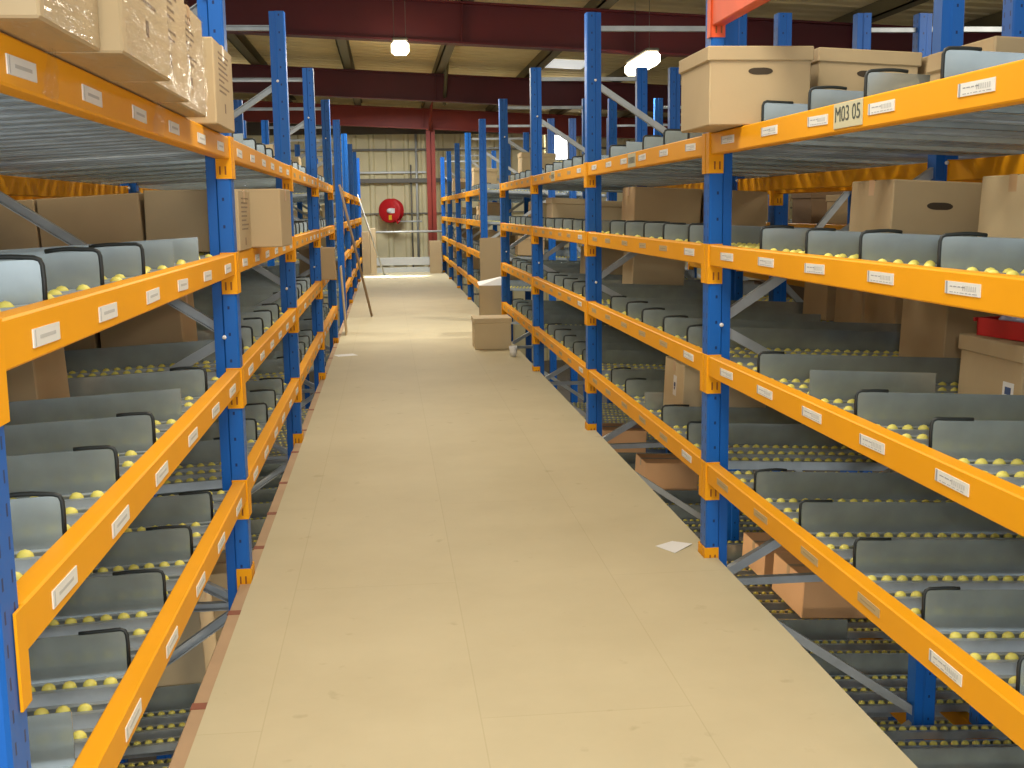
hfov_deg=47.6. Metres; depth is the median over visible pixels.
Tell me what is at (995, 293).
beam
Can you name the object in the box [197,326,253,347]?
divider
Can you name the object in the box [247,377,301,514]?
beam
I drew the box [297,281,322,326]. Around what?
beam
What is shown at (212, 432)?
divider
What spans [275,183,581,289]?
plates
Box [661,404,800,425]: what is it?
divider
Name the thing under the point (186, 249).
divider
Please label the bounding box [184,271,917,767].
floor
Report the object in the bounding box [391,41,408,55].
diffuser
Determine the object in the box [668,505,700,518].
divider
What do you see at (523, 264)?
divider
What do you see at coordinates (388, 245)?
wall
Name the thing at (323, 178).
divider
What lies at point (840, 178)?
beam
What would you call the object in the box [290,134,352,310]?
frame
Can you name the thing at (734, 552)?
divider
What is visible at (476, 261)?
cardboard box
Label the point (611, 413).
shelf
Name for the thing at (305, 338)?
divider
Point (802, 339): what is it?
divider
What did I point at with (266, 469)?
divider
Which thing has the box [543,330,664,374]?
shelf
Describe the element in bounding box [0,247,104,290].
divider
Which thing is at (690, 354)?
beam
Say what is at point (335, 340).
beam
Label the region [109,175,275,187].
shelf
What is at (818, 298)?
cardboard box
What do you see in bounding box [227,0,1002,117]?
ceiling
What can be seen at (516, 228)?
beam
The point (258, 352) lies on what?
beam
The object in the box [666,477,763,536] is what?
shelf
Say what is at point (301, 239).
beam
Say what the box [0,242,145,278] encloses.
divider
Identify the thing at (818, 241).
divider
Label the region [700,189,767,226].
cardboard box
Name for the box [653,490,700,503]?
divider
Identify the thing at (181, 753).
trim
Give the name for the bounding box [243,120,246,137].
frame
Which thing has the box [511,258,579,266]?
divider
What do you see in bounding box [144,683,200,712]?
divider
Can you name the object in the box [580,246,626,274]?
cardboard box
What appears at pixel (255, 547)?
trim
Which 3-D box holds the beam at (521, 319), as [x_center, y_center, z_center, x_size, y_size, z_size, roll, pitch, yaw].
[0.059,-0.632,11.474,0.058,0.154,2.753,-2,9,-6]
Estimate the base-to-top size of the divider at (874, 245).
0.222 m
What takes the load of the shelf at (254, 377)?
on the beam at (318, 343)
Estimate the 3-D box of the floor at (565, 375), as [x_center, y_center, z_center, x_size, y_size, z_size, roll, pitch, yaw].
[-1.351,1.870,13.555,24.000,0.100,32.400,-2,9,-6]
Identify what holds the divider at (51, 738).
on the shelf at (87, 699)
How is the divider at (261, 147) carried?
on the shelf at (176, 155)
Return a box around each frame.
[0,0,252,666]
[0,425,30,767]
[120,11,301,758]
[232,68,324,407]
[233,99,337,373]
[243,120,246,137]
[261,120,346,328]
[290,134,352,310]
[294,144,356,408]
[305,152,359,383]
[317,158,362,365]
[440,157,478,277]
[446,151,496,285]
[454,143,512,341]
[465,132,531,361]
[478,118,556,388]
[498,98,585,402]
[529,67,647,417]
[568,118,607,402]
[584,12,746,540]
[608,98,662,402]
[647,124,700,277]
[666,67,694,452]
[687,262,749,280]
[700,0,964,739]
[764,13,871,531]
[768,195,871,472]
[888,13,1001,719]
[969,0,1023,723]
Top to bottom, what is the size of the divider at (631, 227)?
0.186 m
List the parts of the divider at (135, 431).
edge trim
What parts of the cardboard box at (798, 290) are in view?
lid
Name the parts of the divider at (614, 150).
edge trim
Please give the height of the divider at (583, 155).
0.227 m
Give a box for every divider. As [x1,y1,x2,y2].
[0,133,232,173]
[0,237,198,262]
[0,240,173,268]
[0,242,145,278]
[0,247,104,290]
[0,254,47,304]
[4,389,181,425]
[4,412,155,455]
[6,445,119,498]
[9,491,66,551]
[12,133,242,177]
[27,711,74,767]
[28,627,130,683]
[40,138,256,179]
[54,569,166,618]
[64,337,243,372]
[68,366,207,397]
[70,143,265,182]
[95,525,192,567]
[100,148,273,183]
[128,491,213,527]
[138,156,275,187]
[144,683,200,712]
[147,160,292,188]
[157,475,282,495]
[158,162,298,189]
[179,165,300,189]
[179,437,220,465]
[193,283,301,296]
[193,287,298,299]
[194,292,280,309]
[196,310,272,327]
[196,317,263,336]
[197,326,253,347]
[198,280,307,291]
[199,303,279,320]
[199,418,257,440]
[207,276,310,288]
[214,402,267,422]
[234,166,306,188]
[240,268,299,273]
[240,270,299,275]
[240,272,299,281]
[243,266,299,271]
[246,377,283,394]
[246,389,275,407]
[247,264,298,269]
[250,503,271,517]
[250,519,264,534]
[251,488,277,502]
[254,357,283,374]
[258,463,283,476]
[265,349,301,362]
[271,342,305,354]
[278,335,309,347]
[292,176,324,192]
[294,221,307,231]
[294,222,299,233]
[294,223,296,234]
[298,221,303,232]
[298,329,312,341]
[299,316,311,320]
[299,319,311,330]
[301,310,325,319]
[304,306,327,315]
[307,303,328,312]
[510,174,622,192]
[510,216,515,223]
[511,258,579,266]
[512,298,566,307]
[514,173,607,190]
[515,216,521,223]
[516,260,579,268]
[516,302,574,311]
[519,171,622,190]
[520,216,529,224]
[520,261,579,270]
[521,305,580,315]
[525,170,622,188]
[525,217,530,224]
[526,264,694,278]
[527,309,583,319]
[531,267,579,276]
[542,168,625,187]
[544,314,609,325]
[545,164,669,185]
[545,217,610,227]
[546,272,621,283]
[547,323,621,335]
[552,161,680,184]
[554,218,609,228]
[554,275,753,286]
[554,329,631,341]
[562,159,694,183]
[562,218,606,229]
[563,278,768,296]
[563,335,645,347]
[572,156,703,182]
[572,218,604,229]
[572,281,702,294]
[573,341,658,355]
[582,153,703,179]
[582,219,796,231]
[582,285,702,299]
[582,349,668,364]
[609,145,768,176]
[609,220,761,234]
[610,296,802,313]
[611,367,664,384]
[617,452,672,463]
[624,220,755,236]
[625,378,663,396]
[626,141,795,174]
[626,301,792,319]
[628,464,752,476]
[641,307,820,327]
[642,135,824,171]
[643,221,808,238]
[645,392,770,410]
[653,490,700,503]
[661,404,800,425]
[663,129,880,168]
[663,222,801,240]
[663,315,900,336]
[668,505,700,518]
[686,324,900,351]
[687,133,920,164]
[687,421,844,446]
[688,223,838,243]
[727,545,742,560]
[754,468,949,499]
[757,351,960,383]
[759,225,806,250]
[761,100,1023,153]
[780,619,847,639]
[799,499,1016,533]
[805,228,976,256]
[808,86,1023,144]
[809,370,935,400]
[809,653,908,674]
[853,537,1023,575]
[854,389,1023,426]
[858,229,1023,263]
[864,68,1023,131]
[900,747,1023,767]
[921,586,1023,630]
[928,417,1023,459]
[937,232,1023,272]
[940,46,1023,114]
[1016,655,1023,695]
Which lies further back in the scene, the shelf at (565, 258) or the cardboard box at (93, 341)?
the shelf at (565, 258)
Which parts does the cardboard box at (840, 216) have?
lid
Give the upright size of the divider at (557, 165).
0.227 m
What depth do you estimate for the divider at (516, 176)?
11.78 m
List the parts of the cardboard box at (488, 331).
lid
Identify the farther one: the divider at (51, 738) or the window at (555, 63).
the window at (555, 63)
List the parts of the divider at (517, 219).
plate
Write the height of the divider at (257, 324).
0.208 m
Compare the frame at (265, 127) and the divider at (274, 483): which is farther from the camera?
the frame at (265, 127)
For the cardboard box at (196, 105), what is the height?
0.276 m
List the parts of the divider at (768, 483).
edge trim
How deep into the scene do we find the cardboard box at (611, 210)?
9.58 m
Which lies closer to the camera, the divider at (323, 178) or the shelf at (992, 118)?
the shelf at (992, 118)
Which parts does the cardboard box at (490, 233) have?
lid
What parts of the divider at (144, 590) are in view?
edge trim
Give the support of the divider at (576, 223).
on the beam
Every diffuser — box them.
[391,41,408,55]
[625,51,659,75]
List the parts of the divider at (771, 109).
edge trim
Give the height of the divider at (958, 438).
0.208 m
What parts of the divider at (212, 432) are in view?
edge trim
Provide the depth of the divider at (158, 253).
3.44 m
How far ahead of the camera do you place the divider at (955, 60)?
2.71 m
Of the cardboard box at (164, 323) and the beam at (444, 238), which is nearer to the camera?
the cardboard box at (164, 323)
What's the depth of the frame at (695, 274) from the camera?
12.97 m
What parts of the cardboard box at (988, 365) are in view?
lid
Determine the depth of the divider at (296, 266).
11.61 m
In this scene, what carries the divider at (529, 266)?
on the beam at (506, 268)
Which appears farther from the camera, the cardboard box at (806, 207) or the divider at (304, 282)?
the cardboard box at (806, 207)
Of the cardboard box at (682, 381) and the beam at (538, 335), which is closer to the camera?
the cardboard box at (682, 381)
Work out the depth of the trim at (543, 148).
28.16 m
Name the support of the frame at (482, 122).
on the floor at (565, 375)
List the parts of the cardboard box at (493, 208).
lid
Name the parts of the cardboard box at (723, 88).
lid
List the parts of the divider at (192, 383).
edge trim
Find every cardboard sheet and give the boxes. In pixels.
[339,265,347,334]
[479,238,500,280]
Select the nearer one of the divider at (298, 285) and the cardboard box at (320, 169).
the divider at (298, 285)
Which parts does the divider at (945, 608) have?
edge trim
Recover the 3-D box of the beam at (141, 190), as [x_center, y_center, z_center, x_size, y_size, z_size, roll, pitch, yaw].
[-2.455,-1.306,8.292,0.058,0.154,2.753,-2,9,-6]
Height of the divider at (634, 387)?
0.212 m
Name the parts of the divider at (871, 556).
edge trim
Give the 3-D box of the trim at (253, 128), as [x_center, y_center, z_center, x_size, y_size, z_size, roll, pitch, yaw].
[-3.093,-6.182,28.018,24.000,0.300,0.100,-2,9,-6]
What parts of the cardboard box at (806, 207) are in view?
lid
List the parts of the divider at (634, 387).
edge trim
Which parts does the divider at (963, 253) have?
edge trim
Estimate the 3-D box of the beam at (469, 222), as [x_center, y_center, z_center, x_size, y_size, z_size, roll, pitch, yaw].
[-0.541,-2.297,16.780,0.058,0.154,2.753,-2,9,-6]
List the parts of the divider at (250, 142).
edge trim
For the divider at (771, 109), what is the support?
on the shelf at (992, 118)
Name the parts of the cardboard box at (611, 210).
lid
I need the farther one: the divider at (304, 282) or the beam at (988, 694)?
the divider at (304, 282)
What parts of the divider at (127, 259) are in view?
edge trim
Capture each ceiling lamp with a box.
[391,0,408,55]
[625,0,659,75]
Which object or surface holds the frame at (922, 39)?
on the floor at (565, 375)
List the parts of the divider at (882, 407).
edge trim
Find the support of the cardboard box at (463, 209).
on the shelf
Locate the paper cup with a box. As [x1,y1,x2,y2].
[509,346,516,356]
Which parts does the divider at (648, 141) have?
edge trim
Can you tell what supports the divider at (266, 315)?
on the shelf at (210, 367)
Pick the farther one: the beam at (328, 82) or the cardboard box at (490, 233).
the beam at (328, 82)
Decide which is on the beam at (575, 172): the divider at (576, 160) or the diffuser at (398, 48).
the divider at (576, 160)
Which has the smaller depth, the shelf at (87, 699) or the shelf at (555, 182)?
the shelf at (87, 699)
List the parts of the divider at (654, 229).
edge trim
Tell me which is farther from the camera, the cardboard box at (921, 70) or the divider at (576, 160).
the divider at (576, 160)
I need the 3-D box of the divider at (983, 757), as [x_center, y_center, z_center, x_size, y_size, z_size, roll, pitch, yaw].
[1.704,1.454,4.469,1.628,0.208,0.018,-2,9,-6]
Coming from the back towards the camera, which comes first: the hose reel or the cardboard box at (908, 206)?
the hose reel
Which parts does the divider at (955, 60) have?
edge trim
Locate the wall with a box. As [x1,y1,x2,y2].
[233,98,843,366]
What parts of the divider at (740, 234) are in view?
edge trim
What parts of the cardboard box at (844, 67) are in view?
lid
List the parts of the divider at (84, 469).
edge trim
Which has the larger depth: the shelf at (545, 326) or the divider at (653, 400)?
the shelf at (545, 326)
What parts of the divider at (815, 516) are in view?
edge trim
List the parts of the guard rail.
rail, rail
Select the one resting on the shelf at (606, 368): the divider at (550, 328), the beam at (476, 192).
the divider at (550, 328)
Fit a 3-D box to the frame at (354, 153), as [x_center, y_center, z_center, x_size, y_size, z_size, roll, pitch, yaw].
[-3.575,-2.162,23.495,1.040,4.972,0.120,-2,9,-6]
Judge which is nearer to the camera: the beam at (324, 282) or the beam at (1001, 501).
the beam at (1001, 501)
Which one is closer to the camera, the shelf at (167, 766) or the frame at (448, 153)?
the shelf at (167, 766)
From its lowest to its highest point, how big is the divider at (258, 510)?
0.209 m
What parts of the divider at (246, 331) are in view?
edge trim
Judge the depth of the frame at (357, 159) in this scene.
25.98 m
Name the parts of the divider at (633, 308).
edge trim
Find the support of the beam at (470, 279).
attached to the frame at (482, 122)
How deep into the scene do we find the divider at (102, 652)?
2.69 m
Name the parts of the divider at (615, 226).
edge trim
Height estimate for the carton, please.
0.670 m
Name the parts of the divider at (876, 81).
edge trim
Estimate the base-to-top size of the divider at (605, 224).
0.219 m
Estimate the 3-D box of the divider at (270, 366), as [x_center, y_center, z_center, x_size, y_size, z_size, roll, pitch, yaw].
[-1.907,-0.081,7.641,0.958,0.178,0.016,-2,9,-7]
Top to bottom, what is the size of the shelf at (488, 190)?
0.130 m
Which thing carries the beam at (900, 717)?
attached to the frame at (948, 15)
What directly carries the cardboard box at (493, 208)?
on the shelf at (489, 222)
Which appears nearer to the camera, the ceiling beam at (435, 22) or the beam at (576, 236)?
the beam at (576, 236)
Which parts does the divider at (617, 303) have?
edge trim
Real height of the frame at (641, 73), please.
4.972 m
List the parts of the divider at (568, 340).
edge trim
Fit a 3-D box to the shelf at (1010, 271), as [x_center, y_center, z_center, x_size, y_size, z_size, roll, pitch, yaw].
[1.804,-0.309,3.305,1.700,0.132,2.566,-2,9,-6]
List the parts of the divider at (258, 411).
edge trim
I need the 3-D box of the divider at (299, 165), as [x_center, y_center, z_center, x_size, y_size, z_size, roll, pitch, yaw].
[-2.403,-1.529,8.736,1.620,0.220,0.015,-2,9,-6]
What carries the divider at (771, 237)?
on the beam
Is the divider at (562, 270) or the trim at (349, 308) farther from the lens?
the trim at (349, 308)
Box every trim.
[168,584,250,767]
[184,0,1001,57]
[190,702,207,710]
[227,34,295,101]
[227,610,240,615]
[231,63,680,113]
[233,122,498,134]
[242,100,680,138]
[252,443,301,570]
[253,546,263,549]
[291,147,605,151]
[302,380,324,435]
[325,343,337,375]
[335,39,361,105]
[338,320,344,339]
[347,303,352,317]
[360,171,425,173]
[360,178,446,182]
[361,207,791,214]
[410,134,419,266]
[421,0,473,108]
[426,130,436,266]
[429,102,432,130]
[442,62,448,105]
[485,0,618,111]
[549,1,768,114]
[617,0,929,117]
[680,11,1002,119]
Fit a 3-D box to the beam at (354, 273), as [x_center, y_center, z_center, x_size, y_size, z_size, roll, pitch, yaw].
[-2.663,-1.793,19.435,0.058,0.154,2.753,-2,9,-6]
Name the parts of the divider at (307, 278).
edge trim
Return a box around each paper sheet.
[335,354,356,356]
[657,541,691,552]
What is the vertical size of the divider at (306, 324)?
0.210 m
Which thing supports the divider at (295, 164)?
on the shelf at (258, 176)
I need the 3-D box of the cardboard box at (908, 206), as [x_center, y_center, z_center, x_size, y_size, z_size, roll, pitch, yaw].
[1.354,-0.559,3.896,0.332,0.252,0.341,-2,9,-6]
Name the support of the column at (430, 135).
on the floor at (565, 375)
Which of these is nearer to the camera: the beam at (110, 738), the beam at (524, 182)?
the beam at (110, 738)
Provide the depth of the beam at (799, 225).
9.18 m
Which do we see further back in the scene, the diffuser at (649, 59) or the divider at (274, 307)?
the diffuser at (649, 59)
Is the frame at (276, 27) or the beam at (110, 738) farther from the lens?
the frame at (276, 27)
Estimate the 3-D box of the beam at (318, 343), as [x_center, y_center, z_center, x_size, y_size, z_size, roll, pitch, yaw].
[-1.486,-0.172,8.566,0.058,0.154,2.753,-2,9,-6]
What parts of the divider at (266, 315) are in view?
edge trim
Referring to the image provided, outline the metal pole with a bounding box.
[358,196,384,274]
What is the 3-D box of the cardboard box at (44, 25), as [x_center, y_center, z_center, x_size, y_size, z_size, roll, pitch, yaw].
[-0.914,-0.675,1.778,0.451,0.276,0.360,-2,9,-6]
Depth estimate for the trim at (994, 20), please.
13.68 m
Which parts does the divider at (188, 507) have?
edge trim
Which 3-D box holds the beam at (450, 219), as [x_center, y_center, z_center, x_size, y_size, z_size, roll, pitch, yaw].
[-1.129,-3.108,22.214,0.058,0.154,2.753,-2,9,-6]
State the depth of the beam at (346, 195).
17.17 m
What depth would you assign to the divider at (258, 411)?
5.84 m
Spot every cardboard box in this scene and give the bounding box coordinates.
[0,0,99,51]
[0,199,41,249]
[6,347,69,401]
[36,193,145,246]
[45,0,170,80]
[64,332,100,350]
[99,293,197,347]
[108,0,188,101]
[143,189,251,251]
[153,4,205,116]
[157,577,216,686]
[185,37,234,132]
[206,189,291,247]
[210,550,252,641]
[265,144,274,157]
[291,157,301,165]
[299,247,335,279]
[317,165,334,191]
[321,237,325,246]
[322,204,343,217]
[429,240,441,272]
[452,178,464,191]
[453,252,466,257]
[460,182,465,188]
[461,207,476,213]
[461,228,480,239]
[471,315,511,349]
[472,168,497,185]
[473,255,479,269]
[479,202,499,219]
[488,231,510,242]
[510,235,514,244]
[510,263,520,279]
[515,235,544,255]
[517,152,555,172]
[543,203,546,217]
[544,240,563,249]
[546,198,584,218]
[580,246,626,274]
[602,201,621,219]
[602,423,646,452]
[621,187,701,223]
[622,252,684,284]
[635,453,697,489]
[663,356,765,407]
[679,46,813,132]
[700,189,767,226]
[742,532,789,574]
[748,280,803,300]
[766,196,790,220]
[772,553,866,617]
[791,192,842,222]
[803,282,836,320]
[810,47,921,90]
[826,195,847,223]
[834,287,865,322]
[849,179,981,234]
[863,292,902,323]
[899,298,1001,357]
[918,56,929,74]
[926,36,1023,80]
[958,333,1023,394]
[977,174,1023,237]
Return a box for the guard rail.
[376,230,442,272]
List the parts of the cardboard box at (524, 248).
lid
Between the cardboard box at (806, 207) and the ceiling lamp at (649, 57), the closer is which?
the cardboard box at (806, 207)
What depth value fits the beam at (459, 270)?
19.90 m
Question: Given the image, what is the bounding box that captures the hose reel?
[379,199,421,223]
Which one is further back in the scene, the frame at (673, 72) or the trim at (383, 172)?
the trim at (383, 172)
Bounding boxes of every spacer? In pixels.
[617,124,634,126]
[871,27,915,32]
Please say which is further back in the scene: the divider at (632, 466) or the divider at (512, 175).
the divider at (512, 175)
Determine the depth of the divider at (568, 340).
8.80 m
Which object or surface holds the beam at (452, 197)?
attached to the frame at (457, 148)
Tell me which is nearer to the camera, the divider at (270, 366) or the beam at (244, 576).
the beam at (244, 576)
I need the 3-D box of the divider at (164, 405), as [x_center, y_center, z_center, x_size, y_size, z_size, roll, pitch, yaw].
[-1.804,0.139,3.425,1.620,0.202,0.013,-2,9,-6]
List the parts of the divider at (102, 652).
edge trim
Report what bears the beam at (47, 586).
attached to the frame at (225, 324)
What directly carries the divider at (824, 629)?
on the shelf at (946, 699)
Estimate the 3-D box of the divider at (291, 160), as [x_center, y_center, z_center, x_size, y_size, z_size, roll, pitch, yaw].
[-2.306,-1.403,7.864,1.628,0.230,0.016,-2,9,-6]
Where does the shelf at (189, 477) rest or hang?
on the beam at (262, 447)
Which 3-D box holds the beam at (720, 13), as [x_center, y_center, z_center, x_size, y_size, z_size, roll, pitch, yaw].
[0.917,-1.189,3.055,0.058,0.154,2.753,-2,9,-6]
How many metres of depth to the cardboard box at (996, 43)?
2.79 m
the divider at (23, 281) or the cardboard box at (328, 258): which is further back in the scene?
the cardboard box at (328, 258)
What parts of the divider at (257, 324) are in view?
edge trim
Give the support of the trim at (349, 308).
on the beam
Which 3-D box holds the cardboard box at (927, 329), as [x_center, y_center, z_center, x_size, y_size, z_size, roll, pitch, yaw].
[1.675,-0.219,4.414,0.257,0.353,0.370,-2,9,-6]
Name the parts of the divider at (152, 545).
edge trim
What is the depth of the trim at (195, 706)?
3.37 m
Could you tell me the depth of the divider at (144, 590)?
3.12 m
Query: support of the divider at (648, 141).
on the shelf at (765, 151)
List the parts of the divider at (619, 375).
edge trim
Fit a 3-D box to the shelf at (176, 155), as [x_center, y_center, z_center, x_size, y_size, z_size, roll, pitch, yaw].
[-2.089,-1.022,5.587,1.700,0.132,2.566,-2,9,-6]
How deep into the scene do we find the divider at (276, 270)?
11.16 m
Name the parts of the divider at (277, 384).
edge trim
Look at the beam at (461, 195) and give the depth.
19.65 m
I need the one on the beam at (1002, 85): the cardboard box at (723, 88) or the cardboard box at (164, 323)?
the cardboard box at (723, 88)
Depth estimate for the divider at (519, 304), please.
11.95 m
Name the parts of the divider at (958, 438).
edge trim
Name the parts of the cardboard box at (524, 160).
lid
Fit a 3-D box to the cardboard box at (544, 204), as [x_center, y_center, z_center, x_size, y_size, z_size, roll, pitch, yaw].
[0.434,-1.763,12.022,0.371,0.235,0.335,-2,9,-6]
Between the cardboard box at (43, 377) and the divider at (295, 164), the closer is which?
the cardboard box at (43, 377)
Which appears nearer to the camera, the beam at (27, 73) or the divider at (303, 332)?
the beam at (27, 73)
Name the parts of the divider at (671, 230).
edge trim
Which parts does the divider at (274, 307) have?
edge trim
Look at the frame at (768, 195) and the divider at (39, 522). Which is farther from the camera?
the frame at (768, 195)
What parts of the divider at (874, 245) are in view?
edge trim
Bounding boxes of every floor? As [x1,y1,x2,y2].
[128,360,1009,761]
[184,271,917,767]
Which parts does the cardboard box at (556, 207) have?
lid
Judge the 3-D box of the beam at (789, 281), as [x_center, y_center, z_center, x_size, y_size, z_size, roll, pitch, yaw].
[2.435,-0.716,8.909,0.058,0.154,2.753,-2,9,-6]
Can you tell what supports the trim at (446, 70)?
attached to the ceiling
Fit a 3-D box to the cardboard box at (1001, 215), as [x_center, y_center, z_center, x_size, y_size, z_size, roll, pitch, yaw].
[1.681,-0.494,3.479,0.412,0.271,0.370,-2,9,-6]
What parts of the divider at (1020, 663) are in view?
plate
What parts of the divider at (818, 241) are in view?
edge trim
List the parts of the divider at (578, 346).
edge trim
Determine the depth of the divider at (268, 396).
6.28 m
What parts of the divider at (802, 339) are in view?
edge trim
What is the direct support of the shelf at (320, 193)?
on the beam at (346, 195)
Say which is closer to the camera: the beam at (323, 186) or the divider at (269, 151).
the divider at (269, 151)
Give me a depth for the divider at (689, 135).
5.06 m
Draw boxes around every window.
[545,59,584,68]
[545,135,568,160]
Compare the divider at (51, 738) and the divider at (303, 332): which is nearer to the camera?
the divider at (51, 738)
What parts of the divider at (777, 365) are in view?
edge trim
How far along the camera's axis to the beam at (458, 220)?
19.85 m
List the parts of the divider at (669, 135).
edge trim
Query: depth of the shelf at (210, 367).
4.75 m
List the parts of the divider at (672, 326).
edge trim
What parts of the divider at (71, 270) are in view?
edge trim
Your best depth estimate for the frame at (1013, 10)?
4.51 m
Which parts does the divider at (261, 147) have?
edge trim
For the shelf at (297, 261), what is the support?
on the beam at (348, 253)
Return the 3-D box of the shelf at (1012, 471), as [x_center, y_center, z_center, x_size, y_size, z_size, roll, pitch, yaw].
[1.810,0.138,3.373,1.700,0.132,2.566,-2,9,-6]
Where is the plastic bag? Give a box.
[998,315,1023,322]
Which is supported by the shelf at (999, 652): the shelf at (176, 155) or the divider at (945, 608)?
the divider at (945, 608)
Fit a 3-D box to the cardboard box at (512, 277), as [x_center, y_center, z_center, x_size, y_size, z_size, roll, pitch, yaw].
[0.005,-1.540,16.269,0.382,0.308,0.351,-2,9,-6]
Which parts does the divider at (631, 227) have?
edge trim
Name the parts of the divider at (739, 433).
edge trim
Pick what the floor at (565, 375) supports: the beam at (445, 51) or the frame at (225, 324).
the frame at (225, 324)
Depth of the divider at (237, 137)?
5.18 m
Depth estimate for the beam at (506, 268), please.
11.35 m
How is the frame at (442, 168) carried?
on the floor at (565, 375)
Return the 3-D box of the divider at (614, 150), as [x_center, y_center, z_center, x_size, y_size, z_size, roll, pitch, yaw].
[1.039,-1.306,6.795,0.958,0.194,0.016,-2,9,-6]
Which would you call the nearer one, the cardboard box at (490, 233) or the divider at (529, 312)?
the divider at (529, 312)
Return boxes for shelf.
[0,93,190,162]
[0,151,266,184]
[0,254,211,311]
[10,377,218,581]
[27,490,227,767]
[67,312,282,378]
[75,708,189,760]
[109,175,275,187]
[117,735,180,767]
[149,765,168,767]
[156,383,287,493]
[199,252,209,256]
[221,487,277,552]
[247,185,302,188]
[248,335,314,382]
[259,257,337,265]
[264,409,307,463]
[292,191,334,196]
[323,279,347,293]
[474,219,509,224]
[475,278,543,291]
[487,189,606,196]
[510,255,579,260]
[511,305,605,329]
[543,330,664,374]
[549,182,658,191]
[561,286,794,306]
[570,402,665,452]
[601,172,759,183]
[603,374,887,470]
[605,232,758,246]
[606,305,898,363]
[620,147,983,176]
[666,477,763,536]
[727,540,969,712]
[729,470,1023,689]
[737,362,1023,487]
[738,245,1023,275]
[767,609,1005,739]
[768,104,1023,156]
[878,724,1018,748]
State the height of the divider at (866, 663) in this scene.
0.208 m
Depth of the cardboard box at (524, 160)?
11.77 m
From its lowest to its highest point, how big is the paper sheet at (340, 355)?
0.002 m
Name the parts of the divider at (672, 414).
edge trim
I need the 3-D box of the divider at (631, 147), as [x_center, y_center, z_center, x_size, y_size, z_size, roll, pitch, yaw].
[1.092,-1.236,6.356,0.950,0.187,0.014,-2,9,-6]
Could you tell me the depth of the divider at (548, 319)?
10.64 m
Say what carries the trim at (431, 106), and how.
attached to the ceiling
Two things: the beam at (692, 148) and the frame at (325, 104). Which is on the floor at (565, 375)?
the frame at (325, 104)
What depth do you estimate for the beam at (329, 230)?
11.45 m
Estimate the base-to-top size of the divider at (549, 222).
0.219 m
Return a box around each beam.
[0,32,233,178]
[0,175,128,197]
[0,252,238,426]
[9,196,52,199]
[12,367,244,712]
[72,477,249,767]
[139,188,157,192]
[232,137,292,190]
[236,565,252,590]
[237,236,295,292]
[242,307,298,404]
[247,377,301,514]
[252,432,302,576]
[292,166,318,196]
[294,229,320,254]
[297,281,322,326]
[300,331,324,398]
[302,372,325,438]
[318,178,333,199]
[320,225,334,239]
[322,279,336,289]
[323,306,337,341]
[325,337,338,371]
[342,190,349,202]
[343,221,348,230]
[345,249,351,260]
[346,277,352,299]
[349,194,353,203]
[350,220,354,227]
[352,268,356,285]
[354,196,357,204]
[441,197,446,203]
[441,216,447,222]
[442,236,447,242]
[442,255,448,262]
[447,195,454,203]
[448,217,455,224]
[448,239,455,245]
[449,260,456,269]
[455,192,465,202]
[456,218,465,226]
[456,242,466,254]
[457,266,466,278]
[466,188,479,201]
[466,219,480,231]
[467,247,479,258]
[467,275,478,288]
[500,176,530,197]
[500,223,530,236]
[501,262,531,293]
[501,302,532,342]
[531,163,584,193]
[531,226,585,255]
[532,276,585,324]
[532,326,585,391]
[533,366,586,428]
[585,133,705,187]
[586,231,704,282]
[586,301,703,391]
[586,368,702,496]
[586,423,701,554]
[659,183,703,189]
[688,262,767,280]
[702,460,1023,749]
[702,545,718,558]
[703,354,1023,536]
[705,244,1023,318]
[706,59,1023,173]
[707,0,769,38]
[737,163,927,190]
[763,191,771,205]
[768,275,804,286]
[769,222,845,229]
[772,180,981,205]
[786,609,905,723]
[858,638,970,724]
[947,154,1023,181]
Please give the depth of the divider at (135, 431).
3.05 m
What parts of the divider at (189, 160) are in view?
plate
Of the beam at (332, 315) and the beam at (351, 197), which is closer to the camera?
the beam at (332, 315)
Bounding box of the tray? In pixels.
[973,316,1023,341]
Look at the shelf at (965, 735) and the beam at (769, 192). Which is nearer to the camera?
the shelf at (965, 735)
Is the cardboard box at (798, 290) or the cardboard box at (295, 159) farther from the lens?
the cardboard box at (295, 159)
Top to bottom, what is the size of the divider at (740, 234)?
0.219 m
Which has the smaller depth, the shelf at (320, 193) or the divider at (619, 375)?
the divider at (619, 375)
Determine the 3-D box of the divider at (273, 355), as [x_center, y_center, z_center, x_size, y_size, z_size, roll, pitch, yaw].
[-1.948,-0.145,8.080,0.958,0.176,0.018,-2,9,-6]
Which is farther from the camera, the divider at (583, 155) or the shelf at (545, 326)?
the shelf at (545, 326)
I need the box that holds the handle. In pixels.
[338,184,372,316]
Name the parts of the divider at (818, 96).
edge trim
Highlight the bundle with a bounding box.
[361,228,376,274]
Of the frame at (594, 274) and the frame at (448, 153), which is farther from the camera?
the frame at (448, 153)
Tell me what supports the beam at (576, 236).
attached to the frame at (594, 274)
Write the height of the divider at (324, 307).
0.210 m
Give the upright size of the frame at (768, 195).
4.972 m
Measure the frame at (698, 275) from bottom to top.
4.972 m
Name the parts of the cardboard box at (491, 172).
lid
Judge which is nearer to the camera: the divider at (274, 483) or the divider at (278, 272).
the divider at (274, 483)
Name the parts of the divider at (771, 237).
edge trim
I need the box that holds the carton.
[477,277,501,314]
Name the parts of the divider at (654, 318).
edge trim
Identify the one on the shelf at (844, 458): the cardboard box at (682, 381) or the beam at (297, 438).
the cardboard box at (682, 381)

